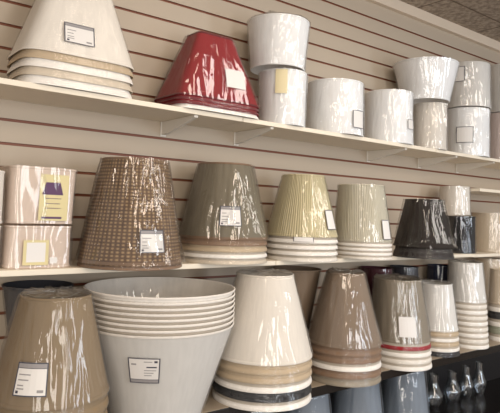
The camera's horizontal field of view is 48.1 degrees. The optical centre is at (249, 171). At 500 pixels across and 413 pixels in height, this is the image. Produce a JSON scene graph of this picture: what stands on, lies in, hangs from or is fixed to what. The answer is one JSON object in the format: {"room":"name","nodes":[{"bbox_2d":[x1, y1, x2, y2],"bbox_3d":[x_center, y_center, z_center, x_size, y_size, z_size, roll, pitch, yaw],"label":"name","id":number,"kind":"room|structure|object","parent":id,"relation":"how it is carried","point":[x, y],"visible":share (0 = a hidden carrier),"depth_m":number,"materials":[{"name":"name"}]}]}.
{"room":"lampshade store","nodes":[
{"label":"lampshade store","id":0,"kind":"room"},
{"bbox_2d":[0,0,499,359],"bbox_3d":[0.750,0.380,2.985,8.100,2.612,0.040,5,-5,-38],"label":"wall","id":1,"kind":"structure","parent":0,"point":[360,40],"depth_m":2.32,"materials":[{"name":"paint"}]},
{"bbox_2d":[0,77,242,127],"bbox_3d":[-1.058,-0.275,1.412,2.433,0.017,0.243,5,-5,-38],"label":"shelf","id":2,"kind":"object","parent":1,"relation":"attached to","point":[10,89],"visible":1,"depth_m":1.82,"materials":[{"name":"beige laminate"}]},
{"bbox_2d":[13,74,131,98],"bbox_3d":[-0.565,-0.375,1.786,0.366,0.270,0.244,5,-5,-38],"label":"lampshade","id":3,"kind":"object","parent":2,"relation":"on","point":[39,79],"visible":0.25,"depth_m":1.67,"materials":[{"name":"white fabric"}]},
{"bbox_2d":[8,66,132,93],"bbox_3d":[-0.564,-0.400,1.788,0.365,0.270,0.244,5,-5,-38],"label":"lampshade","id":4,"kind":"object","parent":3,"relation":"on","point":[37,70],"visible":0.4,"depth_m":1.67,"materials":[{"name":"fabric"}]},
{"bbox_2d":[7,57,132,86],"bbox_3d":[-0.563,-0.425,1.789,0.365,0.270,0.244,5,-5,-38],"label":"lampshade","id":5,"kind":"object","parent":4,"relation":"on","point":[26,61],"visible":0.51,"depth_m":1.67,"materials":[{"name":"white fabric"}]},
{"bbox_2d":[7,49,132,79],"bbox_3d":[-0.562,-0.449,1.791,0.366,0.270,0.243,5,-5,-38],"label":"lampshade","id":6,"kind":"object","parent":5,"relation":"on","point":[37,53],"visible":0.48,"depth_m":1.67,"materials":[{"name":"beige fabric"}]},
{"bbox_2d":[8,0,133,71],"bbox_3d":[-0.561,-0.474,1.792,0.367,0.271,0.245,5,-5,-38],"label":"lampshade","id":7,"kind":"object","parent":6,"relation":"on","point":[90,29],"visible":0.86,"depth_m":1.70,"materials":[{"name":"white fabric"}]},
{"bbox_2d":[171,103,258,119],"bbox_3d":[-0.155,-0.332,2.094,0.370,0.256,0.233,5,-5,-38],"label":"lampshade","id":8,"kind":"object","parent":2,"relation":"on","point":[184,105],"visible":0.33,"depth_m":1.99,"materials":[{"name":"white fabric"}]},
{"bbox_2d":[160,99,258,116],"bbox_3d":[-0.154,-0.347,2.095,0.371,0.256,0.233,5,-5,-38],"label":"lampshade","id":9,"kind":"object","parent":8,"relation":"on","point":[176,101],"visible":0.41,"depth_m":1.97,"materials":[{"name":"red fabric"}]},
{"bbox_2d":[156,95,258,112],"bbox_3d":[-0.154,-0.361,2.096,0.371,0.256,0.234,5,-5,-38],"label":"lampshade","id":10,"kind":"object","parent":9,"relation":"on","point":[175,97],"visible":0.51,"depth_m":1.97,"materials":[{"name":"red fabric"}]},
{"bbox_2d":[154,31,260,109],"bbox_3d":[-0.155,-0.376,2.096,0.377,0.257,0.241,5,-5,-38],"label":"lampshade","id":11,"kind":"object","parent":10,"relation":"on","point":[207,65],"visible":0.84,"depth_m":2.02,"materials":[{"name":"red fabric"}]},
{"bbox_2d":[0,260,275,276],"bbox_3d":[-1.004,0.261,1.431,2.615,0.017,0.243,5,-5,-38],"label":"shelf","id":12,"kind":"object","parent":1,"relation":"attached to","point":[73,268],"visible":0.45,"depth_m":1.66,"materials":[{"name":"beige laminate"}]},
{"bbox_2d":[0,223,70,268],"bbox_3d":[-0.664,0.221,1.702,0.209,0.123,0.209,5,-5,-38],"label":"lampshade","id":13,"kind":"object","parent":12,"relation":"on","point":[22,246],"visible":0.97,"depth_m":1.62,"materials":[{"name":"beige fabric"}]},
{"bbox_2d":[0,165,75,223],"bbox_3d":[-0.657,0.072,1.713,0.208,0.166,0.209,5,-5,-38],"label":"lampshade","id":14,"kind":"object","parent":13,"relation":"on","point":[31,194],"visible":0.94,"depth_m":1.63,"materials":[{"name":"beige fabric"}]},
{"bbox_2d":[77,261,181,270],"bbox_3d":[-0.377,0.138,1.800,0.330,0.323,0.330,5,-5,-38],"label":"lampshade","id":15,"kind":"object","parent":12,"relation":"on","point":[80,264],"visible":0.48,"depth_m":1.65,"materials":[{"name":"fabric"}]},
{"bbox_2d":[75,157,185,265],"bbox_3d":[-0.377,0.123,1.802,0.344,0.324,0.348,5,-5,-38],"label":"lampshade","id":16,"kind":"object","parent":15,"relation":"on","point":[131,219],"visible":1,"depth_m":1.69,"materials":[{"name":"fabric"}]},
{"bbox_2d":[182,256,266,264],"bbox_3d":[-0.098,0.193,2.083,0.334,0.273,0.334,5,-5,-38],"label":"lampshade","id":17,"kind":"object","parent":12,"relation":"on","point":[215,261],"visible":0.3,"depth_m":1.93,"materials":[{"name":"fabric"}]},
{"bbox_2d":[183,250,266,258],"bbox_3d":[-0.098,0.171,2.085,0.334,0.272,0.334,5,-5,-38],"label":"lampshade","id":18,"kind":"object","parent":17,"relation":"on","point":[221,255],"visible":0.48,"depth_m":1.93,"materials":[{"name":"fabric"}]},
{"bbox_2d":[182,243,266,252],"bbox_3d":[-0.097,0.150,2.086,0.334,0.272,0.333,5,-5,-38],"label":"lampshade","id":19,"kind":"object","parent":18,"relation":"on","point":[230,249],"visible":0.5,"depth_m":1.93,"materials":[{"name":"beige fabric"}]},
{"bbox_2d":[181,237,266,245],"bbox_3d":[-0.096,0.129,2.088,0.334,0.273,0.334,5,-5,-38],"label":"lampshade","id":20,"kind":"object","parent":19,"relation":"on","point":[210,242],"visible":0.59,"depth_m":1.94,"materials":[{"name":"fabric"}]},
{"bbox_2d":[179,162,268,239],"bbox_3d":[-0.098,0.107,2.089,0.339,0.274,0.342,5,-5,-38],"label":"lampshade","id":21,"kind":"object","parent":20,"relation":"on","point":[224,202],"visible":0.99,"depth_m":1.98,"materials":[{"name":"fabric"}]},
{"bbox_2d":[107,340,499,412],"bbox_3d":[0.504,0.858,2.513,6.400,0.034,0.364,5,-5,-38],"label":"shelf","id":22,"kind":"object","parent":1,"relation":"attached to","point":[210,405],"visible":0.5,"depth_m":2.32,"materials":[{"name":"beige laminate"}]},
{"bbox_2d":[2,280,72,333],"bbox_3d":[-0.659,0.543,1.711,0.216,0.399,0.217,5,-5,-38],"label":"lampshade","id":23,"kind":"object","parent":22,"relation":"on","point":[12,290],"visible":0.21,"depth_m":1.67,"materials":[{"name":"grey fabric"}]},
{"bbox_2d":[98,320,233,412],"bbox_3d":[-0.291,0.613,1.761,0.476,0.293,0.477,0,-5,31],"label":"lampshade","id":24,"kind":"object","parent":22,"relation":"on","point":[145,374],"visible":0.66,"depth_m":1.59,"materials":[{"name":"fabric"}]},
{"bbox_2d":[97,316,233,335],"bbox_3d":[-0.291,0.599,1.763,0.474,0.292,0.474,5,-5,-38],"label":"lampshade","id":25,"kind":"object","parent":24,"relation":"on","point":[223,326],"visible":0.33,"depth_m":1.56,"materials":[{"name":"fabric"}]},
{"bbox_2d":[96,311,234,330],"bbox_3d":[-0.291,0.584,1.763,0.474,0.292,0.474,5,-5,-38],"label":"lampshade","id":26,"kind":"object","parent":25,"relation":"on","point":[222,321],"visible":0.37,"depth_m":1.56,"materials":[{"name":"fabric"}]},
{"bbox_2d":[95,307,234,324],"bbox_3d":[-0.290,0.569,1.765,0.474,0.292,0.474,5,-5,-38],"label":"lampshade","id":27,"kind":"object","parent":26,"relation":"on","point":[225,315],"visible":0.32,"depth_m":1.56,"materials":[{"name":"fabric"}]},
{"bbox_2d":[93,302,234,319],"bbox_3d":[-0.290,0.553,1.766,0.474,0.292,0.475,5,-5,-38],"label":"lampshade","id":28,"kind":"object","parent":27,"relation":"on","point":[228,309],"visible":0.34,"depth_m":1.56,"materials":[{"name":"fabric"}]},
{"bbox_2d":[93,297,234,313],"bbox_3d":[-0.289,0.538,1.767,0.474,0.292,0.475,5,-5,-38],"label":"lampshade","id":29,"kind":"object","parent":28,"relation":"on","point":[228,304],"visible":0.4,"depth_m":1.57,"materials":[{"name":"fabric"}]},
{"bbox_2d":[84,290,234,308],"bbox_3d":[-0.288,0.523,1.768,0.474,0.292,0.474,5,-5,-38],"label":"lampshade","id":30,"kind":"object","parent":29,"relation":"on","point":[94,299],"visible":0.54,"depth_m":1.57,"materials":[{"name":"fabric"}]},
{"bbox_2d":[83,277,234,302],"bbox_3d":[-0.288,0.508,1.769,0.473,0.292,0.473,5,-5,-40],"label":"lampshade","id":31,"kind":"object","parent":30,"relation":"on","point":[131,289],"visible":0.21,"depth_m":1.95,"materials":[{"name":"white fabric"}]},
{"bbox_2d":[212,389,310,411],"bbox_3d":[0.046,0.647,1.989,0.354,0.280,0.353,5,-5,-38],"label":"lampshade","id":32,"kind":"object","parent":22,"relation":"on","point":[233,403],"visible":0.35,"depth_m":1.83,"materials":[{"name":"fabric"}]},
{"bbox_2d":[212,380,311,402],"bbox_3d":[0.046,0.618,1.991,0.354,0.280,0.353,5,-5,-38],"label":"lampshade","id":33,"kind":"object","parent":32,"relation":"on","point":[234,394],"visible":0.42,"depth_m":1.83,"materials":[{"name":"fabric"}]},
{"bbox_2d":[213,373,311,393],"bbox_3d":[0.048,0.590,1.993,0.354,0.280,0.353,5,-5,-38],"label":"lampshade","id":34,"kind":"object","parent":33,"relation":"on","point":[239,386],"visible":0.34,"depth_m":1.83,"materials":[{"name":"fabric"}]},
{"bbox_2d":[215,366,311,384],"bbox_3d":[0.049,0.560,1.995,0.354,0.280,0.354,5,-5,-38],"label":"lampshade","id":35,"kind":"object","parent":34,"relation":"on","point":[235,376],"visible":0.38,"depth_m":1.83,"materials":[{"name":"beige fabric"}]},
{"bbox_2d":[218,358,311,375],"bbox_3d":[0.050,0.532,1.997,0.354,0.280,0.354,5,-5,-38],"label":"lampshade","id":36,"kind":"object","parent":35,"relation":"on","point":[235,367],"visible":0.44,"depth_m":1.83,"materials":[{"name":"beige fabric"}]},
{"bbox_2d":[221,270,311,365],"bbox_3d":[0.051,0.496,1.999,0.356,0.293,0.356,5,-5,-34],"label":"lampshade","id":37,"kind":"object","parent":36,"relation":"on","point":[268,329],"visible":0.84,"depth_m":1.88,"materials":[{"name":"white fabric"}]},
{"bbox_2d":[273,266,320,331],"bbox_3d":[0.193,0.614,2.375,0.211,0.411,0.211,5,-5,-38],"label":"lampshade","id":38,"kind":"object","parent":22,"relation":"on","point":[306,278],"visible":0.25,"depth_m":2.31,"materials":[{"name":"beige fabric"}]},
{"bbox_2d":[311,372,380,387],"bbox_3d":[0.378,0.681,2.251,0.299,0.273,0.299,5,-5,-38],"label":"lampshade","id":39,"kind":"object","parent":22,"relation":"on","point":[318,378],"visible":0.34,"depth_m":2.11,"materials":[{"name":"fabric"}]},
{"bbox_2d":[311,365,380,379],"bbox_3d":[0.379,0.653,2.253,0.299,0.273,0.299,5,-5,-38],"label":"lampshade","id":40,"kind":"object","parent":39,"relation":"on","point":[319,371],"visible":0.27,"depth_m":2.12,"materials":[{"name":"fabric"}]},
{"bbox_2d":[311,358,381,371],"bbox_3d":[0.380,0.625,2.255,0.299,0.273,0.300,5,-5,-38],"label":"lampshade","id":41,"kind":"object","parent":40,"relation":"on","point":[318,363],"visible":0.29,"depth_m":2.12,"materials":[{"name":"fabric"}]},
{"bbox_2d":[311,350,381,364],"bbox_3d":[0.381,0.597,2.257,0.299,0.273,0.299,5,-5,-38],"label":"lampshade","id":42,"kind":"object","parent":41,"relation":"on","point":[319,356],"visible":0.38,"depth_m":2.12,"materials":[{"name":"fabric"}]},
{"bbox_2d":[308,340,381,356],"bbox_3d":[0.382,0.570,2.259,0.299,0.273,0.299,5,-5,-38],"label":"lampshade","id":43,"kind":"object","parent":42,"relation":"on","point":[321,349],"visible":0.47,"depth_m":2.12,"materials":[{"name":"fabric"}]},
{"bbox_2d":[307,267,382,349],"bbox_3d":[0.383,0.534,2.261,0.302,0.288,0.303,2,-4,-1],"label":"lampshade","id":44,"kind":"object","parent":43,"relation":"on","point":[344,316],"visible":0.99,"depth_m":2.17,"materials":[{"name":"beige fabric"}]},
{"bbox_2d":[381,361,431,371],"bbox_3d":[0.669,0.714,2.474,0.262,0.259,0.263,5,-5,-38],"label":"lampshade","id":45,"kind":"object","parent":22,"relation":"on","point":[392,366],"visible":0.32,"depth_m":2.35,"materials":[{"name":"fabric"}]},
{"bbox_2d":[381,354,431,364],"bbox_3d":[0.669,0.686,2.477,0.263,0.259,0.263,5,-5,-38],"label":"lampshade","id":46,"kind":"object","parent":45,"relation":"on","point":[397,360],"visible":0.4,"depth_m":2.35,"materials":[{"name":"fabric"}]},
{"bbox_2d":[381,348,430,357],"bbox_3d":[0.668,0.658,2.479,0.263,0.259,0.263,5,-5,-38],"label":"lampshade","id":47,"kind":"object","parent":46,"relation":"on","point":[395,353],"visible":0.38,"depth_m":2.35,"materials":[{"name":"fabric"}]},
{"bbox_2d":[381,341,430,350],"bbox_3d":[0.668,0.631,2.481,0.263,0.259,0.263,5,-5,-38],"label":"lampshade","id":48,"kind":"object","parent":47,"relation":"on","point":[393,346],"visible":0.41,"depth_m":2.36,"materials":[{"name":"fabric"}]},
{"bbox_2d":[372,273,430,344],"bbox_3d":[0.667,0.595,2.483,0.264,0.275,0.268,-1,-5,38],"label":"lampshade","id":49,"kind":"object","parent":48,"relation":"on","point":[399,301],"visible":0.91,"depth_m":2.39,"materials":[{"name":"fabric"}]},
{"bbox_2d":[431,351,459,357],"bbox_3d":[0.907,0.759,2.698,0.200,0.216,0.200,5,-5,-38],"label":"lampshade","id":50,"kind":"object","parent":22,"relation":"on","point":[435,354],"visible":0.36,"depth_m":2.60,"materials":[{"name":"fabric"}]},
{"bbox_2d":[430,346,459,352],"bbox_3d":[0.906,0.736,2.700,0.198,0.216,0.199,5,-5,-38],"label":"lampshade","id":51,"kind":"object","parent":50,"relation":"on","point":[435,349],"visible":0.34,"depth_m":2.60,"materials":[{"name":"fabric"}]},
{"bbox_2d":[430,341,458,347],"bbox_3d":[0.906,0.714,2.701,0.200,0.216,0.199,5,-5,-38],"label":"lampshade","id":52,"kind":"object","parent":51,"relation":"on","point":[435,344],"visible":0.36,"depth_m":2.60,"materials":[{"name":"beige fabric"}]},
{"bbox_2d":[431,336,458,342],"bbox_3d":[0.906,0.691,2.704,0.200,0.216,0.200,5,-5,-38],"label":"lampshade","id":53,"kind":"object","parent":52,"relation":"on","point":[434,339],"visible":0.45,"depth_m":2.61,"materials":[{"name":"fabric"}]},
{"bbox_2d":[431,331,458,336],"bbox_3d":[0.905,0.668,2.705,0.199,0.216,0.199,5,-5,-38],"label":"lampshade","id":54,"kind":"object","parent":53,"relation":"on","point":[434,334],"visible":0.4,"depth_m":2.61,"materials":[{"name":"beige fabric"}]},
{"bbox_2d":[421,280,457,331],"bbox_3d":[0.906,0.639,2.708,0.204,0.230,0.203,5,-5,-38],"label":"lampshade","id":55,"kind":"object","parent":54,"relation":"on","point":[439,296],"visible":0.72,"depth_m":2.63,"materials":[{"name":"fabric"}]},
{"bbox_2d":[459,342,488,349],"bbox_3d":[1.124,0.789,2.873,0.191,0.196,0.191,5,-5,-38],"label":"lampshade","id":56,"kind":"object","parent":22,"relation":"on","point":[461,344],"visible":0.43,"depth_m":2.78,"materials":[{"name":"fabric"}]},
{"bbox_2d":[458,336,488,343],"bbox_3d":[1.124,0.761,2.875,0.192,0.196,0.191,5,-5,-38],"label":"lampshade","id":57,"kind":"object","parent":56,"relation":"on","point":[461,339],"visible":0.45,"depth_m":2.79,"materials":[{"name":"fabric"}]},
{"bbox_2d":[458,330,488,337],"bbox_3d":[1.124,0.733,2.877,0.190,0.196,0.191,5,-5,-38],"label":"lampshade","id":58,"kind":"object","parent":57,"relation":"on","point":[461,333],"visible":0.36,"depth_m":2.79,"materials":[{"name":"fabric"}]},
{"bbox_2d":[457,324,487,331],"bbox_3d":[1.123,0.705,2.880,0.192,0.196,0.193,5,-5,-38],"label":"lampshade","id":59,"kind":"object","parent":58,"relation":"on","point":[460,327],"visible":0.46,"depth_m":2.79,"materials":[{"name":"fabric"}]},
{"bbox_2d":[457,319,487,325],"bbox_3d":[1.123,0.677,2.883,0.191,0.196,0.192,5,-5,-38],"label":"lampshade","id":60,"kind":"object","parent":59,"relation":"on","point":[459,321],"visible":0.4,"depth_m":2.79,"materials":[{"name":"fabric"}]},
{"bbox_2d":[456,313,487,320],"bbox_3d":[1.122,0.649,2.885,0.191,0.196,0.191,5,-5,-38],"label":"lampshade","id":61,"kind":"object","parent":60,"relation":"on","point":[458,315],"visible":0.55,"depth_m":2.80,"materials":[{"name":"fabric"}]},
{"bbox_2d":[455,307,486,314],"bbox_3d":[1.122,0.621,2.888,0.192,0.196,0.190,5,-5,-38],"label":"lampshade","id":62,"kind":"object","parent":61,"relation":"on","point":[458,310],"visible":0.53,"depth_m":2.80,"materials":[{"name":"fabric"}]},
{"bbox_2d":[454,301,486,308],"bbox_3d":[1.122,0.593,2.890,0.192,0.196,0.191,5,-5,-38],"label":"lampshade","id":63,"kind":"object","parent":62,"relation":"on","point":[457,304],"visible":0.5,"depth_m":2.80,"materials":[{"name":"fabric"}]},
{"bbox_2d":[447,258,487,302],"bbox_3d":[1.122,0.557,2.894,0.196,0.211,0.196,5,-5,-38],"label":"lampshade","id":64,"kind":"object","parent":63,"relation":"on","point":[467,277],"visible":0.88,"depth_m":2.82,"materials":[{"name":"fabric"}]},
{"bbox_3d":[-0.532,0.604,1.492,0.306,0.257,0.306,5,-5,-38],"label":"lampshade","id":65,"kind":"object","parent":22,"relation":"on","visible":0},
{"bbox_3d":[-0.531,0.567,1.495,0.306,0.257,0.306,5,-5,-38],"label":"lampshade","id":66,"kind":"object","parent":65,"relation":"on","visible":0},
{"bbox_3d":[-0.529,0.530,1.497,0.306,0.257,0.307,5,-5,-38],"label":"lampshade","id":67,"kind":"object","parent":66,"relation":"on","visible":0},
{"bbox_2d":[0,394,108,412],"bbox_3d":[-0.528,0.493,1.500,0.306,0.257,0.306,5,-5,-38],"label":"lampshade","id":68,"kind":"object","parent":67,"relation":"on","point":[100,405],"visible":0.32,"depth_m":1.40,"materials":[{"name":"fabric"}]},
{"bbox_2d":[0,289,108,410],"bbox_3d":[-0.527,0.450,1.505,0.310,0.272,0.311,3,-4,-16],"label":"lampshade","id":69,"kind":"object","parent":68,"relation":"on","point":[52,358],"visible":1,"depth_m":1.41,"materials":[{"name":"fabric"}]},
{"bbox_2d":[208,117,435,154],"bbox_3d":[0.380,-0.146,2.535,1.219,0.017,0.243,5,-5,-38],"label":"shelf","id":70,"kind":"object","parent":1,"relation":"attached to","point":[282,131],"visible":0.76,"depth_m":2.43,"materials":[{"name":"beige laminate"}]},
{"bbox_2d":[257,68,308,127],"bbox_3d":[0.132,-0.292,2.297,0.207,0.224,0.204,5,-5,-38],"label":"lampshade","id":71,"kind":"object","parent":70,"relation":"on","point":[282,92],"visible":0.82,"depth_m":2.21,"materials":[{"name":"fabric"}]},
{"bbox_2d":[247,10,310,74],"bbox_3d":[0.114,-0.517,2.292,0.263,0.212,0.265,5,-5,-38],"label":"lampshade","id":72,"kind":"object","parent":71,"relation":"on","point":[274,39],"visible":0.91,"depth_m":2.19,"materials":[{"name":"fabric"}]},
{"bbox_2d":[306,78,364,136],"bbox_3d":[0.382,-0.276,2.523,0.267,0.240,0.270,5,-5,-38],"label":"lampshade","id":73,"kind":"object","parent":70,"relation":"on","point":[336,105],"visible":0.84,"depth_m":2.41,"materials":[{"name":"fabric"}]},
{"bbox_2d":[364,89,413,144],"bbox_3d":[0.682,-0.257,2.756,0.248,0.257,0.247,5,-5,-38],"label":"lampshade","id":74,"kind":"object","parent":70,"relation":"on","point":[389,113],"visible":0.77,"depth_m":2.66,"materials":[{"name":"fabric"}]},
{"bbox_2d":[266,251,473,264],"bbox_3d":[0.574,0.402,2.665,1.398,0.017,0.243,5,-5,-38],"label":"shelf","id":75,"kind":"object","parent":1,"relation":"attached to","point":[456,255],"visible":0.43,"depth_m":2.39,"materials":[{"name":"beige laminate"}]},
{"bbox_2d":[265,253,336,261],"bbox_3d":[0.211,0.231,2.279,0.295,0.245,0.295,5,-5,-38],"label":"lampshade","id":76,"kind":"object","parent":75,"relation":"on","point":[293,258],"visible":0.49,"depth_m":2.15,"materials":[{"name":"fabric"}]},
{"bbox_2d":[265,247,337,255],"bbox_3d":[0.212,0.207,2.281,0.295,0.245,0.295,5,-5,-38],"label":"lampshade","id":77,"kind":"object","parent":76,"relation":"on","point":[298,252],"visible":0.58,"depth_m":2.15,"materials":[{"name":"fabric"}]},
{"bbox_2d":[266,241,337,249],"bbox_3d":[0.213,0.184,2.283,0.295,0.245,0.295,5,-5,-38],"label":"lampshade","id":78,"kind":"object","parent":77,"relation":"on","point":[303,246],"visible":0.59,"depth_m":2.15,"materials":[{"name":"fabric"}]},
{"bbox_2d":[267,235,337,243],"bbox_3d":[0.214,0.160,2.284,0.295,0.245,0.295,5,-5,-38],"label":"lampshade","id":79,"kind":"object","parent":78,"relation":"on","point":[310,240],"visible":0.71,"depth_m":2.15,"materials":[{"name":"fabric"}]},
{"bbox_2d":[267,174,338,237],"bbox_3d":[0.214,0.136,2.287,0.298,0.246,0.299,1,-4,8],"label":"lampshade","id":80,"kind":"object","parent":79,"relation":"on","point":[302,206],"visible":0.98,"depth_m":2.19,"materials":[{"name":"beige fabric"}]},
{"bbox_2d":[336,253,391,259],"bbox_3d":[0.498,0.254,2.452,0.252,0.243,0.252,5,-5,-38],"label":"lampshade","id":81,"kind":"object","parent":75,"relation":"on","point":[345,256],"visible":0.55,"depth_m":2.34,"materials":[{"name":"fabric"}]},
{"bbox_2d":[336,249,391,255],"bbox_3d":[0.497,0.235,2.454,0.252,0.243,0.251,5,-5,-38],"label":"lampshade","id":82,"kind":"object","parent":81,"relation":"on","point":[340,251],"visible":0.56,"depth_m":2.34,"materials":[{"name":"fabric"}]},
{"bbox_2d":[336,244,391,250],"bbox_3d":[0.497,0.217,2.455,0.252,0.243,0.252,5,-5,-38],"label":"lampshade","id":83,"kind":"object","parent":82,"relation":"on","point":[343,247],"visible":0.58,"depth_m":2.34,"materials":[{"name":"fabric"}]},
{"bbox_2d":[336,240,391,246],"bbox_3d":[0.497,0.199,2.457,0.252,0.243,0.252,5,-5,-38],"label":"lampshade","id":84,"kind":"object","parent":83,"relation":"on","point":[348,243],"visible":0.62,"depth_m":2.34,"materials":[{"name":"fabric"}]},
{"bbox_2d":[335,184,392,242],"bbox_3d":[0.497,0.179,2.458,0.256,0.244,0.256,5,-5,-38],"label":"lampshade","id":85,"kind":"object","parent":84,"relation":"on","point":[361,210],"visible":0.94,"depth_m":2.37,"materials":[{"name":"beige fabric"}]},
{"bbox_2d":[393,246,453,259],"bbox_3d":[0.815,0.289,2.633,0.279,0.220,0.279,5,-5,-38],"label":"lampshade","id":86,"kind":"object","parent":75,"relation":"on","point":[399,251],"visible":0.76,"depth_m":2.51,"materials":[{"name":"brown fabric"}]},
{"bbox_2d":[393,199,453,248],"bbox_3d":[0.818,0.240,2.637,0.311,0.221,0.310,5,-5,-38],"label":"lampshade","id":87,"kind":"object","parent":86,"relation":"on","point":[423,223],"visible":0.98,"depth_m":2.55,"materials":[{"name":"brown fabric"}]},
{"bbox_2d":[446,216,475,253],"bbox_3d":[1.149,0.342,3.076,0.180,0.200,0.179,5,-5,-38],"label":"lampshade","id":88,"kind":"object","parent":75,"relation":"on","point":[462,228],"visible":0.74,"depth_m":3.00,"materials":[{"name":"fabric"}]},
{"bbox_2d":[439,186,470,214],"bbox_3d":[1.125,0.158,3.077,0.171,0.155,0.174,5,-5,-38],"label":"lampshade","id":89,"kind":"object","parent":88,"relation":"on","point":[456,199],"visible":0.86,"depth_m":3.01,"materials":[{"name":"white fabric"}]},
{"bbox_2d":[274,351,499,412],"bbox_3d":[0.735,1.294,2.900,8.100,0.775,0.012,5,-5,-38],"label":"wall panel","id":90,"kind":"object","parent":1,"relation":"attached to","point":[491,362],"depth_m":3.32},
{"bbox_2d":[366,0,499,52],"bbox_3d":[0.804,-0.895,3.062,8.100,0.057,0.070,5,-5,-38],"label":"trim","id":91,"kind":"structure","parent":1,"relation":"attached to","point":[400,7],"depth_m":3.24,"materials":[{"name":"paint"}]},
{"bbox_2d":[400,149,499,169],"bbox_3d":[1.860,-0.013,3.692,2.543,0.017,0.243,5,-5,-38],"label":"shelf","id":92,"kind":"object","parent":1,"relation":"attached to","point":[461,157],"visible":0.69,"depth_m":3.06,"materials":[{"name":"beige laminate"}]},
{"bbox_2d":[414,102,447,150],"bbox_3d":[0.931,-0.229,2.911,0.185,0.239,0.185,5,-5,-38],"label":"lampshade","id":93,"kind":"object","parent":92,"relation":"on","point":[430,118],"visible":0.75,"depth_m":2.84,"materials":[{"name":"white fabric"}]},
{"bbox_2d":[392,56,459,103],"bbox_3d":[0.907,-0.455,2.894,0.334,0.198,0.334,5,-5,-38],"label":"lampshade","id":94,"kind":"object","parent":93,"relation":"on","point":[430,79],"visible":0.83,"depth_m":2.78,"materials":[{"name":"fabric"}]},
{"bbox_2d":[448,107,490,157],"bbox_3d":[1.232,-0.214,3.178,0.248,0.269,0.247,5,-5,-38],"label":"lampshade","id":95,"kind":"object","parent":92,"relation":"on","point":[468,127],"visible":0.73,"depth_m":3.08,"materials":[{"name":"fabric"}]},
{"bbox_2d":[447,61,491,109],"bbox_3d":[1.242,-0.479,3.198,0.257,0.252,0.257,5,-5,-38],"label":"lampshade","id":96,"kind":"object","parent":95,"relation":"on","point":[473,83],"visible":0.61,"depth_m":3.09,"materials":[{"name":"fabric"}]},
{"bbox_2d":[490,112,499,158],"bbox_3d":[1.567,-0.200,3.439,0.235,0.301,0.234,1,-4,18],"label":"lampshade","id":97,"kind":"object","parent":92,"relation":"on","point":[495,117],"visible":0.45,"depth_m":3.38,"materials":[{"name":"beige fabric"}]},
{"bbox_2d":[491,64,499,112],"bbox_3d":[1.577,-0.501,3.460,0.238,0.293,0.238,5,-5,-38],"label":"lampshade","id":98,"kind":"object","parent":97,"relation":"on","point":[495,69],"visible":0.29,"depth_m":3.39,"materials":[{"name":"fabric"}]},
{"bbox_2d":[429,377,499,412],"bbox_3d":[0.484,1.210,2.499,6.400,0.030,0.338,5,-5,-38],"label":"shelf","id":99,"kind":"object","parent":1,"relation":"attached to","point":[489,402],"visible":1,"depth_m":3.07,"materials":[{"name":"black laminate"}]},
{"bbox_2d":[279,393,331,412],"bbox_3d":[0.224,1.017,2.270,0.255,0.304,0.256,5,-5,-38],"label":"lampshade","id":100,"kind":"object","parent":99,"relation":"on","point":[319,404],"visible":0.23,"depth_m":2.20,"materials":[{"name":"fabric"}]},
{"bbox_2d":[331,381,383,412],"bbox_3d":[0.470,1.040,2.462,0.262,0.303,0.268,5,-5,-38],"label":"lampshade","id":101,"kind":"object","parent":99,"relation":"on","point":[369,399],"visible":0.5,"depth_m":2.38,"materials":[{"name":"fabric"}]},
{"bbox_2d":[381,371,429,412],"bbox_3d":[0.735,1.063,2.667,0.258,0.303,0.258,5,-5,-38],"label":"lampshade","id":102,"kind":"object","parent":99,"relation":"on","point":[408,393],"visible":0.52,"depth_m":2.59,"materials":[{"name":"fabric"}]},
{"bbox_2d":[474,251,499,256],"bbox_3d":[1.988,0.534,3.782,2.154,0.017,0.223,5,-5,-38],"label":"shelf","id":103,"kind":"object","parent":1,"relation":"attached to","point":[477,254],"visible":0.2,"depth_m":3.13,"materials":[{"name":"beige laminate"}]},
{"bbox_2d":[472,213,499,252],"bbox_3d":[1.436,0.361,3.350,0.208,0.230,0.209,5,-5,-35],"label":"lampshade","id":104,"kind":"object","parent":103,"relation":"on","point":[487,225],"visible":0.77,"depth_m":3.27,"materials":[{"name":"fabric"}]},
{"bbox_2d":[400,0,499,41],"bbox_3d":[2.178,-1.022,1.319,8.100,0.050,4.516,5,-5,-38],"label":"ceiling","id":105,"kind":"structure","parent":0,"point":[482,17],"depth_m":3.17,"materials":[{"name":"tile"}]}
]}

